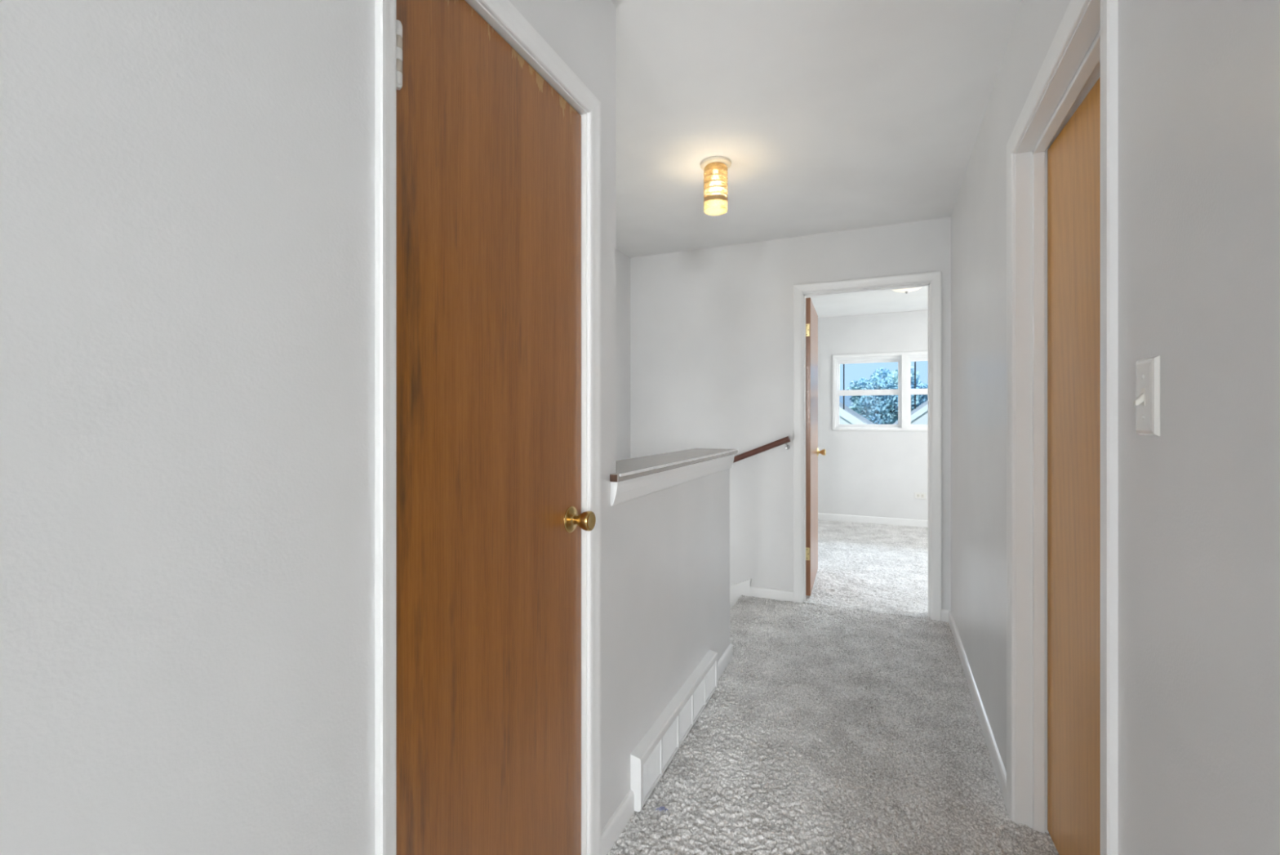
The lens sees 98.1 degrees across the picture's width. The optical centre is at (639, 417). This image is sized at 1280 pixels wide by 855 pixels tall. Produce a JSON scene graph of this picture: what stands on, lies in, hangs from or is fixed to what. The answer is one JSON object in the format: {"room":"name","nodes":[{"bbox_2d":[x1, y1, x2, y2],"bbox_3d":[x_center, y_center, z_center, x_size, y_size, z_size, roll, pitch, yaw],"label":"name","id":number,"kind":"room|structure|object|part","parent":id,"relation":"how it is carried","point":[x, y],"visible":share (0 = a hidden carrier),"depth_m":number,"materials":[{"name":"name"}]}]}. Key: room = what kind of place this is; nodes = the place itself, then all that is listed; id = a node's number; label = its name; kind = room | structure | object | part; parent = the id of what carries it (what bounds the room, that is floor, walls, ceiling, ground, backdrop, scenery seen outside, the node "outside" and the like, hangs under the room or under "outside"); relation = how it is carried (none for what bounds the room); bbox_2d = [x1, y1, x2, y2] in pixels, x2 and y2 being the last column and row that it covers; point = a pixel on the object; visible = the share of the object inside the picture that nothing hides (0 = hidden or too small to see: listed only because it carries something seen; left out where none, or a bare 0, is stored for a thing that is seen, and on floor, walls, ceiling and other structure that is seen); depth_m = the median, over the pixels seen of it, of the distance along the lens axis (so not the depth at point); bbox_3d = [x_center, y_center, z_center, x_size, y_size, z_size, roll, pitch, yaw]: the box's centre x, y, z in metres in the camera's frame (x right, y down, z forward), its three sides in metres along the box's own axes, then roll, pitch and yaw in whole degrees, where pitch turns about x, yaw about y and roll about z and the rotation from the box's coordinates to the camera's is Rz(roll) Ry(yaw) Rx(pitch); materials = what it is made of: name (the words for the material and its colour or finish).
{"room":"upstairs hallway","nodes":[
{"label":"upstairs hallway","id":0,"kind":"room"},
{"bbox_2d":[0,0,733,854],"bbox_3d":[-0.834,1.405,0.088,0.173,5.260,6.088,0,0,24],"label":"wall","id":1,"kind":"structure","parent":0,"point":[188,187],"depth_m":0.65,"materials":[{"name":"paint"}]},
{"bbox_2d":[375,0,600,854],"bbox_3d":[-0.332,0.185,1.223,0.174,2.099,0.724,0,0,24],"label":"door frame","id":2,"kind":"structure","parent":1,"relation":"attached to","point":[501,15],"depth_m":0.89,"materials":[{"name":"paint"}]},
{"bbox_2d":[396,0,595,854],"bbox_3d":[-0.270,0.203,1.183,0.096,2.009,0.626,0,0,24],"label":"door","id":3,"kind":"structure","parent":1,"relation":"in","point":[491,520],"depth_m":1.11,"materials":[{"name":"brown wood"}]},
{"bbox_3d":[-0.145,0.260,1.410,0.052,0.050,0.050,0,0,24],"label":"knob","id":4,"kind":"part","parent":3,"relation":"part of","materials":[{"name":"gold metal"}]},
{"bbox_2d":[600,788,634,854],"bbox_3d":[-0.069,1.194,1.623,0.013,0.083,0.221,0,0,24],"label":"baseboard","id":5,"kind":"structure","parent":1,"relation":"attached to","point":[610,833],"depth_m":1.62,"materials":[{"name":"paint"}]},
{"bbox_2d":[630,649,717,811],"bbox_3d":[0.159,1.131,2.110,0.036,0.172,0.852,0,0,24],"label":"vent","id":6,"kind":"object","parent":1,"relation":"attached to","point":[654,753],"visible":1,"depth_m":1.97,"materials":[{"name":"metal"}]},
{"bbox_3d":[0.029,1.139,1.805,0.026,0.120,0.166,0,0,24],"label":"louvre panel","id":7,"kind":"part","parent":6,"relation":"part of","materials":[{"name":"metal"}]},
{"bbox_3d":[0.096,1.139,1.956,0.026,0.120,0.166,0,0,24],"label":"louvre panel","id":8,"kind":"part","parent":6,"relation":"part of","materials":[{"name":"metal"}]},
{"bbox_3d":[0.163,1.139,2.108,0.026,0.120,0.166,0,0,24],"label":"louvre panel","id":9,"kind":"part","parent":6,"relation":"part of","materials":[{"name":"metal"}]},
{"bbox_3d":[0.230,1.139,2.259,0.026,0.120,0.166,0,0,24],"label":"louvre panel","id":10,"kind":"part","parent":6,"relation":"part of","materials":[{"name":"metal"}]},
{"bbox_3d":[0.297,1.139,2.411,0.026,0.120,0.166,0,0,24],"label":"louvre panel","id":11,"kind":"part","parent":6,"relation":"part of","materials":[{"name":"metal"}]},
{"bbox_2d":[609,448,738,506],"bbox_3d":[0.120,0.207,2.275,0.231,0.094,1.411,0,0,24],"label":"wall cap","id":12,"kind":"object","parent":1,"relation":"attached to","point":[637,477],"visible":0.98,"depth_m":2.02,"materials":[{"name":"paint"}]},
{"bbox_2d":[615,248,630,460],"bbox_3d":[-1.552,1.405,0.959,0.100,5.260,7.100,0,0,24],"label":"wall","id":13,"kind":"structure","parent":0,"point":[622,260],"depth_m":4.06,"materials":[{"name":"paint"}]},
{"bbox_2d":[630,217,951,609],"bbox_3d":[1.906,1.405,3.372,4.477,5.260,0.110,0,0,24],"label":"wall","id":14,"kind":"structure","parent":0,"point":[712,328],"depth_m":3.82,"materials":[{"name":"paint"}]},
{"bbox_2d":[729,577,751,609],"bbox_3d":[0.342,1.643,3.992,0.915,1.084,0.022,0,0,24],"label":"trim","id":15,"kind":"structure","parent":14,"relation":"attached to","point":[736,590],"depth_m":3.83,"materials":[{"name":"paint"}]},
{"bbox_2d":[733,435,790,462],"bbox_3d":[0.472,0.364,3.901,1.147,0.489,0.082,0,0,24],"label":"handrail","id":16,"kind":"object","parent":14,"relation":"attached to","point":[786,439],"visible":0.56,"depth_m":3.71,"materials":[{"name":"brown wood"}]},
{"bbox_2d":[750,585,793,601],"bbox_3d":[0.889,1.194,3.754,0.290,0.083,0.013,0,0,24],"label":"baseboard","id":17,"kind":"structure","parent":14,"relation":"attached to","point":[756,591],"depth_m":3.75,"materials":[{"name":"paint"}]},
{"bbox_2d":[805,297,826,595],"bbox_3d":[1.299,0.195,4.104,0.104,2.024,0.744,0,0,22],"label":"door","id":18,"kind":"structure","parent":14,"relation":"in","point":[812,451],"depth_m":3.81,"materials":[{"name":"brown wood"}]},
{"bbox_3d":[1.276,0.195,4.117,0.035,2.024,0.735,0,0,22],"label":"panel","id":19,"kind":"part","parent":18,"relation":"part of","materials":[{"name":"brown wood"}]},
{"bbox_3d":[1.438,0.270,4.384,0.052,0.050,0.050,0,0,22],"label":"knob","id":20,"kind":"part","parent":18,"relation":"part of","materials":[{"name":"gold metal"}]},
{"bbox_2d":[793,271,941,621],"bbox_3d":[1.444,0.176,3.577,0.868,2.118,0.139,0,0,24],"label":"door frame","id":21,"kind":"structure","parent":14,"relation":"attached to","point":[932,280],"depth_m":3.48,"materials":[{"name":"paint"}]},
{"bbox_2d":[941,608,951,622],"bbox_3d":[1.839,1.194,3.335,0.050,0.083,0.013,0,0,24],"label":"baseboard","id":22,"kind":"structure","parent":14,"relation":"attached to","point":[944,613],"depth_m":3.33,"materials":[{"name":"paint"}]},
{"bbox_2d":[610,0,1021,317],"bbox_3d":[1.140,-1.280,1.530,4.750,0.150,10.520,0,0,24],"label":"ceiling","id":23,"kind":"structure","parent":0,"point":[828,116],"depth_m":2.19,"materials":[{"name":"paint"}]},
{"bbox_2d":[699,155,731,215],"bbox_3d":[0.358,-1.090,2.627,0.148,0.230,0.148,0,0,24],"label":"ceiling light","id":24,"kind":"object","parent":23,"relation":"attached to","point":[713,167],"visible":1,"depth_m":2.58,"materials":[{"name":"beige glass"}]},
{"bbox_3d":[0.358,-1.079,2.627,0.112,0.208,0.112,0,0,24],"label":"lamp shade","id":25,"kind":"part","parent":24,"relation":"part of","materials":[{"name":"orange glass"}]},
{"bbox_3d":[0.358,-1.111,2.627,0.060,0.115,0.060,0,0,24],"label":"bulb","id":26,"kind":"part","parent":24,"relation":"part of","materials":[{"name":"beige glass"}]},
{"bbox_2d":[892,287,920,293],"bbox_3d":[2.309,-1.139,4.807,0.344,0.131,0.344,0,0,24],"label":"dome light","id":27,"kind":"object","parent":23,"relation":"attached to","point":[906,291],"visible":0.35,"depth_m":4.78,"materials":[{"name":"beige"}]},
{"bbox_2d":[606,519,1058,854],"bbox_3d":[1.138,2.676,1.509,4.577,2.918,10.480,0,0,24],"label":"floor","id":28,"kind":"structure","parent":0,"point":[830,729],"depth_m":2.12,"materials":[{"name":"carpet"}]},
{"bbox_2d":[656,805,667,811],"bbox_3d":[0.069,1.211,1.723,0.037,0.011,0.020,0,0,24],"label":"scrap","id":29,"kind":"object","parent":28,"relation":"on","point":[661,807],"visible":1,"depth_m":1.72,"materials":[{"name":"blue"}]},
{"bbox_2d":[817,310,928,519],"bbox_3d":[3.495,0.030,6.156,4.020,2.510,0.154,0,0,24],"label":"wall","id":30,"kind":"structure","parent":0,"point":[863,473],"depth_m":6.44,"materials":[{"name":"paint"}]},
{"bbox_2d":[835,355,901,427],"bbox_3d":[2.683,-0.300,6.528,0.708,0.824,0.090,0,0,24],"label":"window","id":31,"kind":"structure","parent":30,"relation":"attached to","point":[843,361],"depth_m":6.51,"materials":[{"name":"white plastic"}]},
{"bbox_3d":[2.449,-0.393,6.671,0.015,0.579,0.008,0,0,24],"label":"screen frame","id":32,"kind":"part","parent":31,"relation":"part of","materials":[{"name":"grey metal"}]},
{"bbox_3d":[2.688,-0.479,6.539,0.680,0.405,0.025,0,0,24],"label":"sash","id":33,"kind":"part","parent":31,"relation":"part of","materials":[{"name":"white plastic"}]},
{"bbox_3d":[2.675,-0.117,6.512,0.680,0.429,0.025,0,0,24],"label":"sash","id":34,"kind":"part","parent":31,"relation":"part of","materials":[{"name":"white plastic"}]},
{"bbox_2d":[817,512,928,527],"bbox_3d":[3.466,1.183,6.092,3.820,0.083,0.013,0,0,24],"label":"baseboard","id":35,"kind":"structure","parent":30,"relation":"attached to","point":[821,516],"depth_m":6.42,"materials":[{"name":"paint"}]},
{"bbox_2d":[907,354,928,427],"bbox_3d":[3.393,-0.300,6.214,0.726,0.824,0.090,0,0,24],"label":"window","id":36,"kind":"structure","parent":30,"relation":"attached to","point":[914,358],"depth_m":6.32,"materials":[{"name":"white plastic"}]},
{"bbox_3d":[3.152,-0.393,6.361,0.015,0.579,0.008,0,0,24],"label":"screen frame","id":37,"kind":"part","parent":36,"relation":"part of","materials":[{"name":"grey metal"}]},
{"bbox_3d":[3.398,-0.479,6.225,0.698,0.405,0.025,0,0,24],"label":"sash","id":38,"kind":"part","parent":36,"relation":"part of","materials":[{"name":"white plastic"}]},
{"bbox_3d":[3.386,-0.117,6.198,0.698,0.429,0.025,0,0,24],"label":"sash","id":39,"kind":"part","parent":36,"relation":"part of","materials":[{"name":"white plastic"}]},
{"bbox_2d":[914,492,926,498],"bbox_3d":[3.148,0.873,6.236,0.116,0.070,0.009,0,0,24],"label":"wall outlet","id":40,"kind":"object","parent":30,"relation":"attached to","point":[917,495],"visible":1,"depth_m":6.23,"materials":[{"name":"white plastic"}]},
{"bbox_2d":[951,0,1279,854],"bbox_3d":[0.485,0.030,0.059,0.120,2.510,7.100,0,0,24],"label":"wall","id":41,"kind":"structure","parent":0,"point":[1199,80],"depth_m":0.74,"materials":[{"name":"paint"}]},
{"bbox_2d":[948,610,1006,808],"bbox_3d":[1.504,1.194,2.531,0.013,0.083,1.754,0,0,24],"label":"baseboard","id":42,"kind":"structure","parent":41,"relation":"attached to","point":[997,762],"depth_m":2.19,"materials":[{"name":"paint"}]},
{"bbox_2d":[1006,0,1118,854],"bbox_3d":[1.030,0.191,1.311,0.134,2.088,0.861,0,0,24],"label":"door frame","id":43,"kind":"structure","parent":41,"relation":"attached to","point":[1083,49],"depth_m":1.64,"materials":[{"name":"paint"}]},
{"bbox_2d":[1047,76,1100,854],"bbox_3d":[1.084,0.212,1.289,0.036,2.002,0.733,0,0,21],"label":"door","id":44,"kind":"structure","parent":41,"relation":"in","point":[1073,157],"depth_m":1.44,"materials":[{"name":"brown wood"}]},
{"bbox_2d":[1133,355,1159,436],"bbox_3d":[0.750,-0.032,0.830,0.018,0.116,0.071,0,0,24],"label":"light switch","id":45,"kind":"object","parent":41,"relation":"attached to","point":[1147,401],"visible":1,"depth_m":0.81,"materials":[{"name":"white plastic"}]},
{"label":"outside","id":46,"kind":"structure","parent":0,"visible":0},
{"bbox_3d":[15.674,4.235,35.493,80.000,0.200,62.400,0,0,24],"label":"ground","id":47,"kind":"structure","parent":46,"visible":0},
{"bbox_2d":[839,401,875,424],"bbox_3d":[4.226,1.065,18.483,8.500,6.140,5.370,0,0,24],"label":"house","id":48,"kind":"structure","parent":47,"relation":"on","point":[846,415],"depth_m":15.02,"materials":[{"name":"white"}]},
{"bbox_2d":[847,365,928,424],"bbox_3d":[12.924,0.759,28.202,4.662,6.751,4.042,0,0,24],"label":"tree","id":49,"kind":"object","parent":47,"relation":"on","point":[887,403],"visible":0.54,"depth_m":27.48,"materials":[{"name":"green plant"}]},
{"bbox_2d":[892,400,928,424],"bbox_3d":[13.864,0.900,21.988,7.240,6.470,6.370,0,0,24],"label":"house","id":50,"kind":"structure","parent":47,"relation":"on","point":[919,415],"depth_m":20.19,"materials":[{"name":"white"}]}
]}

